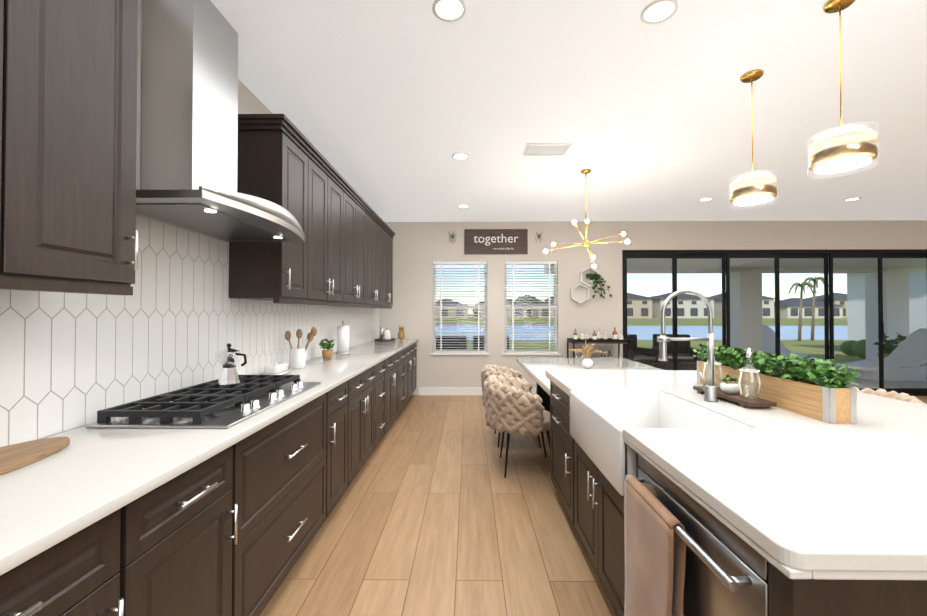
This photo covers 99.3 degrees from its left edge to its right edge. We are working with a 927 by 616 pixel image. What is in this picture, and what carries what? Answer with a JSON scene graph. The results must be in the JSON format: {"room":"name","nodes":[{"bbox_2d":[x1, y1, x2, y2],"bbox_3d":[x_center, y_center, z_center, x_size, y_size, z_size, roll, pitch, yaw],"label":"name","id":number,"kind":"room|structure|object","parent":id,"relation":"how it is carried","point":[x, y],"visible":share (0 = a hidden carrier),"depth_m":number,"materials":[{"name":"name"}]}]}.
{"room":"kitchen","nodes":[
{"label":"kitchen","id":0,"kind":"room"},
{"bbox_2d":[32,0,370,440],"bbox_3d":[-1.552,-0.054,1.717,0.200,2.850,9.950,0,-1,1],"label":"wall","id":1,"kind":"structure","parent":0,"point":[249,102],"depth_m":1.77,"materials":[{"name":"beige paint"}]},
{"bbox_2d":[0,0,19,283],"bbox_3d":[-1.298,-0.610,0.585,0.324,1.056,0.780,0,-1,1],"label":"upper cabinet","id":2,"kind":"object","parent":1,"relation":"attached to","point":[9,9],"depth_m":0.98,"materials":[{"name":"brown wood"}]},
{"bbox_2d":[0,0,138,291],"bbox_3d":[-1.291,-0.603,1.170,0.324,1.056,0.390,0,-1,1],"label":"upper cabinet","id":3,"kind":"object","parent":1,"relation":"attached to","point":[68,107],"depth_m":1.15,"materials":[{"name":"brown wood"}]},
{"bbox_2d":[0,216,378,446],"bbox_3d":[-1.434,-0.005,2.914,0.004,0.940,7.148,0,-1,1],"label":"backsplash","id":4,"kind":"structure","parent":1,"relation":"attached to","point":[177,319],"depth_m":1.79,"materials":[{"name":"tile"}]},
{"bbox_2d":[264,337,269,352],"bbox_3d":[-1.429,0.267,2.867,0.006,0.115,0.072,0,-1,1],"label":"electrical outlet plate","id":5,"kind":"object","parent":4,"relation":"attached to","point":[266,344],"visible":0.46,"depth_m":2.83,"materials":[{"name":"white plastic"}]},
{"bbox_2d":[136,0,304,241],"bbox_3d":[-1.168,-0.936,1.938,0.549,1.076,0.920,0,-1,1],"label":"range hood","id":6,"kind":"object","parent":1,"relation":"attached to","point":[189,138],"visible":0.96,"depth_m":1.77,"materials":[{"name":"silver metal"}]},
{"bbox_2d":[229,122,312,301],"bbox_3d":[-1.272,-0.586,2.611,0.324,1.056,0.392,0,-1,1],"label":"upper cabinet","id":7,"kind":"object","parent":1,"relation":"attached to","point":[274,165],"depth_m":2.42,"materials":[{"name":"brown wood"}]},
{"bbox_2d":[293,154,344,305],"bbox_3d":[-1.265,-0.579,3.199,0.324,1.056,0.784,0,-1,1],"label":"upper cabinet","id":8,"kind":"object","parent":1,"relation":"attached to","point":[342,255],"depth_m":3.17,"materials":[{"name":"brown wood"}]},
{"bbox_2d":[345,186,368,305],"bbox_3d":[-1.255,-0.570,3.984,0.324,1.056,0.785,0,-1,1],"label":"upper cabinet","id":9,"kind":"object","parent":1,"relation":"attached to","point":[356,216],"depth_m":4.00,"materials":[{"name":"brown wood"}]},
{"bbox_2d":[369,214,380,305],"bbox_3d":[-1.244,-0.560,4.768,0.324,1.056,0.784,0,-1,1],"label":"upper cabinet","id":10,"kind":"object","parent":1,"relation":"attached to","point":[374,226],"depth_m":4.79,"materials":[{"name":"brown wood"}]},
{"bbox_2d":[381,226,392,305],"bbox_3d":[-1.234,-0.551,5.552,0.324,1.056,0.785,0,-1,1],"label":"upper cabinet","id":11,"kind":"object","parent":1,"relation":"attached to","point":[386,238],"depth_m":5.49,"materials":[{"name":"brown wood"}]},
{"bbox_2d":[211,0,926,221],"bbox_3d":[4.048,-1.530,1.662,11.400,0.100,9.950,0,-1,1],"label":"ceiling","id":12,"kind":"structure","parent":0,"point":[388,108],"depth_m":2.78,"materials":[{"name":"white paint"}]},
{"bbox_2d":[432,0,466,21],"bbox_3d":[-0.069,-1.472,1.940,0.168,0.008,0.168,1,-1,-44],"label":"recessed light","id":13,"kind":"object","parent":12,"relation":"in","point":[444,10],"depth_m":1.94,"materials":[{"name":"white"}]},
{"bbox_2d":[452,152,469,159],"bbox_3d":[-0.025,-1.450,3.769,0.168,0.008,0.168,1,-1,-44],"label":"recessed light","id":14,"kind":"object","parent":12,"relation":"in","point":[458,156],"depth_m":3.77,"materials":[{"name":"white"}]},
{"bbox_2d":[457,204,468,207],"bbox_3d":[-0.002,-1.429,5.539,0.168,0.008,0.168,0,-1,-8],"label":"recessed light","id":15,"kind":"object","parent":12,"relation":"in","point":[462,205],"depth_m":5.54,"materials":[{"name":"white"}]},
{"bbox_2d":[523,143,571,155],"bbox_3d":[0.763,-1.450,3.609,0.400,0.013,0.260,0,-1,1],"label":"ceiling vent","id":16,"kind":"object","parent":12,"relation":"in","point":[546,149],"visible":0.96,"depth_m":3.61,"materials":[{"name":"white metal"}]},
{"bbox_2d":[544,169,629,267],"bbox_3d":[1.285,-0.927,4.158,0.919,1.044,0.828,0,-1,1],"label":"sputnik chandelier","id":17,"kind":"object","parent":12,"relation":"hanging from","point":[586,243],"visible":1,"depth_m":4.13,"materials":[{"name":"gold metal"}]},
{"bbox_2d":[640,0,677,24],"bbox_3d":[0.972,-1.472,1.956,0.168,0.008,0.168,0,-1,-8],"label":"recessed light","id":18,"kind":"object","parent":12,"relation":"in","point":[656,11],"depth_m":1.96,"materials":[{"name":"white"}]},
{"bbox_2d":[698,197,712,200],"bbox_3d":[3.194,-1.433,5.198,0.168,0.008,0.168,0,-1,-8],"label":"recessed light","id":19,"kind":"object","parent":12,"relation":"in","point":[706,198],"depth_m":5.20,"materials":[{"name":"white plastic"}]},
{"bbox_2d":[729,69,778,208],"bbox_3d":[1.818,-1.062,2.481,0.252,0.814,0.252,0,-1,1],"label":"pendant light","id":20,"kind":"object","parent":12,"relation":"hanging from","point":[754,189],"visible":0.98,"depth_m":2.43,"materials":[{"name":"white glass"}]},
{"bbox_2d":[807,0,879,178],"bbox_3d":[1.811,-1.069,1.891,0.252,0.814,0.252,0,-1,1],"label":"pendant light","id":21,"kind":"object","parent":12,"relation":"hanging from","point":[841,150],"visible":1,"depth_m":1.85,"materials":[{"name":"white glass"}]},
{"bbox_2d":[843,197,860,200],"bbox_3d":[5.124,-1.433,5.193,0.168,0.008,0.168,0,-1,-8],"label":"recessed light","id":22,"kind":"object","parent":12,"relation":"in","point":[854,198],"depth_m":5.20,"materials":[{"name":"white plastic"}]},
{"bbox_2d":[259,395,926,615],"bbox_3d":[4.048,1.420,1.627,11.400,0.100,9.950,0,-1,1],"label":"floor","id":23,"kind":"structure","parent":0,"point":[434,512],"depth_m":2.38,"materials":[{"name":"brown wood"}]},
{"bbox_2d":[0,503,135,615],"bbox_3d":[-1.152,0.917,0.675,0.614,0.884,0.600,0,-1,1],"label":"base cabinet","id":24,"kind":"object","parent":23,"relation":"on","point":[93,573],"depth_m":0.88,"materials":[{"name":"brown wood"}]},
{"bbox_2d":[132,443,239,615],"bbox_3d":[-1.145,0.923,1.205,0.614,0.884,0.460,0,-1,1],"label":"base cabinet","id":25,"kind":"object","parent":23,"relation":"on","point":[212,498],"depth_m":1.22,"materials":[{"name":"brown wood"}]},
{"bbox_2d":[0,339,417,578],"bbox_3d":[-1.108,0.483,2.903,0.644,0.034,7.146,0,-1,1],"label":"countertop","id":26,"kind":"structure","parent":25,"relation":"on","point":[107,466],"depth_m":1.25,"materials":[{"name":"white stone"}]},
{"bbox_2d":[0,437,69,474],"bbox_3d":[-1.336,0.432,0.948,0.230,0.018,0.730,0,-1,1],"label":"cutting board","id":27,"kind":"object","parent":26,"relation":"on","point":[16,456],"visible":1,"depth_m":1.17,"materials":[{"name":"brown wood"}]},
{"bbox_2d":[85,375,320,427],"bbox_3d":[-1.133,0.423,1.921,0.539,0.058,0.920,0,-1,1],"label":"cooktop","id":28,"kind":"object","parent":26,"relation":"in","point":[210,404],"depth_m":1.65,"materials":[{"name":"black metal"}]},
{"bbox_2d":[215,343,246,384],"bbox_3d":[-1.236,0.294,2.094,0.171,0.212,0.096,0,-1,1],"label":"moka pot","id":29,"kind":"object","parent":28,"relation":"on","point":[228,357],"visible":0.98,"depth_m":2.07,"materials":[{"name":"silver metal"}]},
{"bbox_2d":[262,361,289,374],"bbox_3d":[-1.308,0.418,2.753,0.110,0.089,0.200,0,-1,1],"label":"butter dish","id":30,"kind":"object","parent":26,"relation":"on","point":[276,368],"visible":0.88,"depth_m":2.68,"materials":[{"name":"white ceramic"}]},
{"bbox_2d":[285,327,316,367],"bbox_3d":[-1.281,0.307,3.095,0.237,0.319,0.122,0,-1,1],"label":"utensil crock","id":31,"kind":"object","parent":26,"relation":"on","point":[297,357],"visible":1,"depth_m":3.07,"materials":[{"name":"white ceramic"}]},
{"bbox_2d":[319,338,334,358],"bbox_3d":[-1.279,0.379,3.697,0.162,0.189,0.171,0,-1,1],"label":"potted plant","id":32,"kind":"object","parent":26,"relation":"on","point":[327,354],"visible":1,"depth_m":3.66,"materials":[{"name":"plant"}]},
{"bbox_2d":[336,321,349,353],"bbox_3d":[-1.270,0.306,4.154,0.150,0.347,0.150,0,-1,1],"label":"paper towel holder","id":33,"kind":"object","parent":26,"relation":"on","point":[343,339],"visible":1,"depth_m":4.10,"materials":[{"name":"white paper"}]},
{"bbox_2d":[375,327,394,341],"bbox_3d":[-1.196,0.397,6.008,0.310,0.209,0.319,0,-1,1],"label":"tray","id":34,"kind":"object","parent":26,"relation":"on","point":[384,335],"visible":1,"depth_m":5.94,"materials":[{"name":"brown wood"}]},
{"bbox_2d":[398,325,404,339],"bbox_3d":[-0.992,0.392,6.310,0.120,0.225,0.098,0,-1,1],"label":"owl figurine","id":35,"kind":"object","parent":26,"relation":"on","point":[401,334],"visible":1,"depth_m":6.28,"materials":[{"name":"wood"}]},
{"bbox_2d":[240,391,331,615],"bbox_3d":[-1.136,0.932,1.905,0.614,0.884,0.940,0,-1,1],"label":"base cabinet","id":36,"kind":"object","parent":23,"relation":"on","point":[286,467],"depth_m":1.79,"materials":[{"name":"brown wood"}]},
{"bbox_2d":[328,379,351,514],"bbox_3d":[-1.127,0.940,2.585,0.614,0.884,0.420,0,-1,1],"label":"base cabinet","id":37,"kind":"object","parent":23,"relation":"on","point":[341,479],"depth_m":2.64,"materials":[{"name":"brown wood"}]},
{"bbox_2d":[352,367,375,480],"bbox_3d":[-1.120,0.947,3.175,0.614,0.884,0.760,0,-1,1],"label":"base cabinet","id":38,"kind":"object","parent":23,"relation":"on","point":[364,386],"depth_m":3.20,"materials":[{"name":"brown wood"}]},
{"bbox_2d":[376,359,387,445],"bbox_3d":[-1.112,0.954,3.780,0.614,0.884,0.450,0,-1,1],"label":"base cabinet","id":39,"kind":"object","parent":23,"relation":"on","point":[381,368],"depth_m":3.87,"materials":[{"name":"brown wood"}]},
{"bbox_2d":[388,351,399,428],"bbox_3d":[-1.104,0.961,4.385,0.614,0.884,0.760,0,-1,1],"label":"base cabinet","id":40,"kind":"object","parent":23,"relation":"on","point":[394,363],"depth_m":4.49,"materials":[{"name":"brown wood"}]},
{"bbox_2d":[400,351,403,410],"bbox_3d":[-1.096,0.969,4.995,0.614,0.884,0.460,0,-1,1],"label":"base cabinet","id":41,"kind":"object","parent":23,"relation":"on","point":[401,352],"depth_m":5.04,"materials":[{"name":"brown wood"}]},
{"bbox_2d":[404,347,411,404],"bbox_3d":[-1.088,0.976,5.604,0.614,0.884,0.760,0,-1,1],"label":"base cabinet","id":42,"kind":"object","parent":23,"relation":"on","point":[407,350],"depth_m":5.52,"materials":[{"name":"brown wood"}]},
{"bbox_2d":[412,343,415,392],"bbox_3d":[-1.080,0.983,6.227,0.614,0.884,0.486,0,-1,1],"label":"base cabinet","id":43,"kind":"object","parent":23,"relation":"on","point":[413,344],"depth_m":6.14,"materials":[{"name":"brown wood"}]},
{"bbox_2d":[481,364,540,447],"bbox_3d":[0.499,1.005,4.183,0.634,0.794,0.716,0,-1,1],"label":"dining chair","id":44,"kind":"object","parent":23,"relation":"on","point":[488,370],"visible":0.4,"depth_m":4.12,"materials":[{"name":"fabric"}]},
{"bbox_2d":[483,375,549,477],"bbox_3d":[0.489,0.997,3.453,0.634,0.794,0.716,0,-1,1],"label":"dining chair","id":45,"kind":"object","parent":23,"relation":"on","point":[512,405],"visible":1,"depth_m":3.19,"materials":[{"name":"fabric"}]},
{"bbox_2d":[567,327,628,358],"bbox_3d":[2.086,0.862,6.155,0.880,1.124,0.420,0,-1,1],"label":"bar cart","id":46,"kind":"object","parent":23,"relation":"on","point":[597,339],"visible":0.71,"depth_m":6.07,"materials":[{"name":"black metal"}]},
{"bbox_2d":[516,357,926,615],"bbox_3d":[1.360,0.942,2.908,1.601,0.885,4.370,0,-1,1],"label":"kitchen island","id":47,"kind":"object","parent":23,"relation":"on","point":[678,495],"depth_m":1.16,"materials":[{"name":"brown wood"}]},
{"bbox_2d":[569,340,607,367],"bbox_3d":[1.327,0.495,4.202,0.408,0.290,0.399,0,-1,1],"label":"flower vase","id":48,"kind":"object","parent":47,"relation":"on","point":[587,362],"visible":1,"depth_m":4.17,"materials":[{"name":"white ceramic"}]},
{"bbox_2d":[625,454,768,615],"bbox_3d":[0.601,0.881,1.098,0.080,0.765,0.602,0,-1,1],"label":"dishwasher","id":49,"kind":"object","parent":47,"relation":"in","point":[688,561],"depth_m":1.06,"materials":[{"name":"silver metal"}]},
{"bbox_2d":[624,474,685,615],"bbox_3d":[0.567,0.858,1.199,0.060,0.574,0.318,0,-1,1],"label":"towel","id":50,"kind":"object","parent":49,"relation":"hanging from","point":[655,553],"depth_m":1.16,"materials":[{"name":"beige fabric"}]},
{"bbox_2d":[544,369,926,584],"bbox_3d":[1.375,0.509,1.822,1.550,0.115,2.250,0,-1,1],"label":"island countertop","id":51,"kind":"structure","parent":47,"relation":"on","point":[838,504],"depth_m":1.11,"materials":[{"name":"white stone"}]},
{"bbox_2d":[570,391,753,495],"bbox_3d":[0.851,0.587,1.848,0.518,0.252,0.750,0,-1,1],"label":"sink","id":52,"kind":"object","parent":51,"relation":"in","point":[598,419],"depth_m":1.90,"materials":[{"name":"white ceramic"}]},
{"bbox_2d":[657,289,723,400],"bbox_3d":[1.093,0.180,1.943,0.286,0.545,0.096,0,-1,1],"label":"faucet","id":53,"kind":"object","parent":51,"relation":"on","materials":[{"name":"silver metal"}]},
{"bbox_2d":[693,347,776,407],"bbox_3d":[1.322,0.320,1.950,0.120,0.266,0.400,0,-1,-3],"label":"tray","id":54,"kind":"object","parent":51,"relation":"on","point":[730,390],"visible":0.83,"depth_m":1.86,"materials":[{"name":"brown wood"}]},
{"bbox_2d":[693,343,861,423],"bbox_3d":[1.478,0.329,1.976,0.198,0.248,0.940,0,-1,1],"label":"planter box","id":55,"kind":"object","parent":51,"relation":"on","point":[795,388],"visible":0.75,"depth_m":1.70,"materials":[{"name":"brown wood"}]},
{"bbox_2d":[852,387,926,405],"bbox_3d":[2.400,0.944,2.429,0.634,0.874,0.716,0,-1,1],"label":"counter stool","id":56,"kind":"object","parent":23,"relation":"on","point":[893,394],"visible":0.1,"depth_m":2.42,"materials":[{"name":"fabric"}]},
{"bbox_2d":[379,220,926,394],"bbox_3d":[4.111,0.003,6.519,11.000,2.850,0.200,0,-1,1],"label":"wall","id":57,"kind":"structure","parent":0,"point":[419,248],"depth_m":6.46,"materials":[{"name":"beige paint"}]},
{"bbox_2d":[430,264,488,354],"bbox_3d":[-0.059,-0.001,6.523,0.960,1.538,0.160,0,-1,1],"label":"window","id":58,"kind":"structure","parent":57,"relation":"in","point":[485,322],"depth_m":6.54,"materials":[{"name":"white"}]},
{"bbox_2d":[433,261,486,352],"bbox_3d":[-0.060,-0.017,6.500,0.880,1.502,0.052,0,-1,1],"label":"window blind","id":59,"kind":"object","parent":58,"relation":"attached to","point":[440,263],"visible":1,"depth_m":6.49,"materials":[{"name":"white plastic"}]},
{"bbox_2d":[419,387,535,394],"bbox_3d":[4.440,1.362,6.390,10.340,0.130,0.014,0,-1,1],"label":"baseboard","id":60,"kind":"structure","parent":57,"relation":"attached to","point":[450,390],"depth_m":6.44,"materials":[{"name":"white wood"}]},
{"bbox_2d":[464,229,527,253],"bbox_3d":[0.533,-1.087,6.464,1.034,0.410,0.024,0,-1,1],"label":"sign","id":61,"kind":"object","parent":57,"relation":"attached to","point":[495,241],"visible":1,"depth_m":6.45,"materials":[{"name":"brown wood"}]},
{"bbox_2d":[503,262,560,354],"bbox_3d":[1.111,-0.001,6.508,0.940,1.538,0.160,0,-1,1],"label":"window","id":62,"kind":"structure","parent":57,"relation":"in","point":[505,322],"depth_m":6.52,"materials":[{"name":"white"}]},
{"bbox_2d":[505,261,556,352],"bbox_3d":[1.110,-0.017,6.485,0.860,1.502,0.052,0,-1,1],"label":"window blind","id":63,"kind":"object","parent":62,"relation":"attached to","point":[513,288],"visible":0.98,"depth_m":6.47,"materials":[{"name":"white plastic"}]},
{"bbox_2d":[570,267,611,303],"bbox_3d":[2.075,-0.369,6.372,0.649,0.590,0.152,0,-1,1],"label":"shelves","id":64,"kind":"object","parent":57,"relation":"attached to","point":[596,277],"visible":1,"depth_m":6.35,"materials":[{"name":"white wood"}]},
{"bbox_2d":[586,273,611,297],"bbox_3d":[2.192,-0.361,6.370,0.414,0.424,0.152,0,-1,1],"label":"trailing plant","id":65,"kind":"object","parent":64,"relation":"on","point":[596,277],"depth_m":6.34,"materials":[{"name":"green plant"}]},
{"bbox_2d":[622,250,926,395],"bbox_3d":[5.166,0.239,6.478,5.126,2.378,0.108,0,-1,1],"label":"sliding glass door","id":66,"kind":"structure","parent":57,"relation":"in","point":[826,255],"depth_m":6.47,"materials":[{"name":"clear glass"}]},
{"label":"outside","id":67,"kind":"structure","parent":0,"visible":0},
{"bbox_2d":[436,315,926,366],"bbox_3d":[61.281,4.053,212.493,520.000,0.250,413.240,0,-1,1],"label":"lawn","id":68,"kind":"structure","parent":67,"point":[803,347],"depth_m":43.07,"materials":[{"name":"green plant"}]},
{"bbox_2d":[436,326,847,339],"bbox_3d":[58.925,1.752,30.393,520.000,0.020,21.500,0,-1,1],"label":"lake water","id":69,"kind":"structure","parent":68,"relation":"on","point":[692,331],"depth_m":28.91,"materials":[{"name":"blue liquid"}]},
{"bbox_2d":[472,277,865,358],"bbox_3d":[54.193,-0.752,85.821,290.373,9.699,151.222,0,-1,1],"label":"trees","id":70,"kind":"object","parent":68,"relation":"on","point":[851,349],"depth_m":19.66,"materials":[{"name":"green plant"}]},
{"bbox_2d":[436,271,926,361],"bbox_3d":[58.385,-1.518,62.346,259.094,7.320,105.304,0,-1,1],"label":"houses","id":71,"kind":"structure","parent":68,"relation":"on","point":[789,303],"depth_m":97.17,"materials":[{"name":"beige paint"}]},
{"bbox_2d":[767,366,926,388],"bbox_3d":[3.636,1.478,8.458,16.000,0.046,3.700,0,-1,1],"label":"floor","id":72,"kind":"structure","parent":68,"relation":"on","point":[896,384],"depth_m":7.54,"materials":[{"name":"grey concrete"}]},
{"bbox_2d":[436,336,466,348],"bbox_3d":[-0.321,1.015,7.924,0.840,0.860,0.780,0,-1,1],"label":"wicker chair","id":73,"kind":"object","parent":72,"relation":"on","point":[455,344],"depth_m":8.18,"materials":[{"name":"black"}]},
{"bbox_2d":[473,336,508,349],"bbox_3d":[0.580,1.016,8.013,0.840,0.860,0.780,0,-1,1],"label":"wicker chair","id":74,"kind":"object","parent":72,"relation":"on","point":[476,344],"depth_m":8.27,"materials":[{"name":"black"}]},
{"bbox_2d":[627,334,659,366],"bbox_3d":[3.633,1.021,8.473,0.840,0.860,0.780,0,-1,-19],"label":"wicker chair","id":75,"kind":"object","parent":72,"relation":"on","point":[648,359],"depth_m":8.35,"materials":[{"name":"black"}]},
{"bbox_2d":[653,362,696,369],"bbox_3d":[4.226,1.262,7.703,0.800,0.360,0.500,0,-1,1],"label":"table","id":76,"kind":"object","parent":72,"relation":"on","point":[684,365],"depth_m":7.53,"materials":[{"name":"black wood"}]},
{"bbox_2d":[652,334,700,362],"bbox_3d":[4.641,1.024,8.660,0.840,0.860,0.780,0,-1,16],"label":"wicker chair","id":77,"kind":"object","parent":72,"relation":"on","point":[687,356],"depth_m":8.82,"materials":[{"name":"black"}]},
{"bbox_2d":[762,325,817,368],"bbox_3d":[7.954,0.959,9.798,0.680,1.016,1.980,0,-1,1],"label":"chaise","id":78,"kind":"object","parent":72,"relation":"on","point":[768,346],"depth_m":10.16,"materials":[{"name":"white"}]},
{"bbox_2d":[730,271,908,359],"bbox_3d":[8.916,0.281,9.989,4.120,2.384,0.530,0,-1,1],"label":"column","id":79,"kind":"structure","parent":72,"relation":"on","point":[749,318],"depth_m":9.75,"materials":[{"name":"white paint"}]},
{"bbox_2d":[544,254,925,272],"bbox_3d":[6.861,-1.139,8.447,9.550,0.420,3.700,0,-1,1],"label":"roof slab","id":80,"kind":"structure","parent":79,"relation":"on","point":[869,264],"depth_m":9.60,"materials":[{"name":"white paint"}]},
{"bbox_2d":[829,328,926,380],"bbox_3d":[8.772,0.939,8.098,1.980,1.016,0.680,0,-1,1],"label":"chaise","id":81,"kind":"object","parent":72,"relation":"on","point":[906,370],"depth_m":7.93,"materials":[{"name":"white fabric"}]},
{"bbox_2d":[873,332,906,359],"bbox_3d":[9.973,1.006,9.195,0.561,0.915,0.563,0,-1,1],"label":"plant","id":82,"kind":"object","parent":72,"relation":"on","point":[889,346],"depth_m":9.16,"materials":[{"name":"plant"}]}
]}

